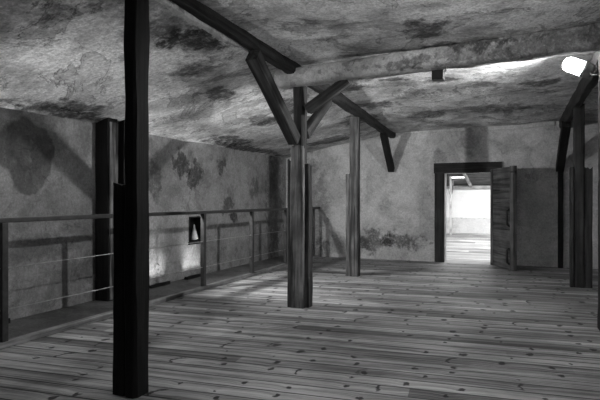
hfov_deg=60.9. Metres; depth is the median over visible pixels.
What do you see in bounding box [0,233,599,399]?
floor
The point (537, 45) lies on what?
cross beam
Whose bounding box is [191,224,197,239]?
insulator
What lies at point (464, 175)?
rafter
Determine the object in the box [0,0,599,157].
ceiling
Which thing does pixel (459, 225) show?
wall
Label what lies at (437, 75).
junction box
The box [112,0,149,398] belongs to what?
timber post
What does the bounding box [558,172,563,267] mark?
wall post
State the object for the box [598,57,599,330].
timber post
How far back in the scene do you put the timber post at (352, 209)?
8.66 m
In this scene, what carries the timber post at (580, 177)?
on the floor
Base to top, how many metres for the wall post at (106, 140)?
2.360 m
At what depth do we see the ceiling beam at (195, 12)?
4.93 m
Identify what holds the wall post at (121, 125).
on the floor strip
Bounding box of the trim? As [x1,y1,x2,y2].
[402,121,553,133]
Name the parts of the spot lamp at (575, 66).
lamp glass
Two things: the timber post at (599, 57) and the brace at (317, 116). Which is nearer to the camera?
the timber post at (599, 57)
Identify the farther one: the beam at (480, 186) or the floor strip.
the beam at (480, 186)
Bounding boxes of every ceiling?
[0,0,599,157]
[446,173,489,185]
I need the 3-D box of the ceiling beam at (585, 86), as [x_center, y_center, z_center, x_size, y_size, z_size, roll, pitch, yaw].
[2.491,-1.498,3.733,0.150,0.220,13.175,0,0,23]
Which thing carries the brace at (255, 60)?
attached to the timber post at (300, 176)
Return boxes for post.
[95,118,117,300]
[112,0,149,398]
[118,120,124,185]
[287,86,312,308]
[345,117,359,276]
[449,176,453,234]
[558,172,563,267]
[569,104,592,287]
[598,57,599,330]
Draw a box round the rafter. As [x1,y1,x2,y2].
[463,174,471,186]
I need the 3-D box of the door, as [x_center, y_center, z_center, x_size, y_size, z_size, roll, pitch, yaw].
[3.677,0.263,10.215,0.909,2.073,2.006,0,0,-34]
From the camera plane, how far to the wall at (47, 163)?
6.52 m
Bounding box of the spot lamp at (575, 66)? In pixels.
[562,57,597,77]
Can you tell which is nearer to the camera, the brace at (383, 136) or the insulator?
the insulator
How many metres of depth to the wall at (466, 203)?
19.99 m
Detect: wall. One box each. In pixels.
[0,107,285,319]
[286,120,597,268]
[446,189,489,217]
[446,218,489,233]
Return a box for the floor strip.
[8,255,283,338]
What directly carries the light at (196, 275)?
on the floor strip
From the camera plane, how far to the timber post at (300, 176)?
6.15 m
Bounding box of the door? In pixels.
[434,161,516,270]
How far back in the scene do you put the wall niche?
8.92 m
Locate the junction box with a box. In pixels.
[360,66,447,81]
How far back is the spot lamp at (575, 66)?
5.32 m
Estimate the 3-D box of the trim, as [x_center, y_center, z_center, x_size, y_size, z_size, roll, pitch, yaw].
[3.554,-1.475,10.424,2.950,0.153,0.048,0,0,23]
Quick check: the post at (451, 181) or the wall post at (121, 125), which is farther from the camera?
the post at (451, 181)
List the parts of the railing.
rail post, kerb rail, handrail, rail post, rail post, rail post, rail post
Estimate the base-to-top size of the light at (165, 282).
0.060 m
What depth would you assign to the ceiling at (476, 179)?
19.35 m
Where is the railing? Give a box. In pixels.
[0,207,319,349]
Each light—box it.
[149,281,169,288]
[184,273,200,279]
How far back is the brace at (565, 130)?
9.25 m
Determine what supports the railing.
on the floor
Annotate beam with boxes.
[155,0,394,137]
[274,22,599,89]
[446,185,489,188]
[559,51,599,128]
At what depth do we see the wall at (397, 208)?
10.82 m
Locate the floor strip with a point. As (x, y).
(33, 323)
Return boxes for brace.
[245,49,299,144]
[304,80,351,113]
[307,100,332,138]
[380,133,394,171]
[556,121,570,171]
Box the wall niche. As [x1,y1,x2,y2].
[188,216,200,244]
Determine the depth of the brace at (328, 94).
6.01 m

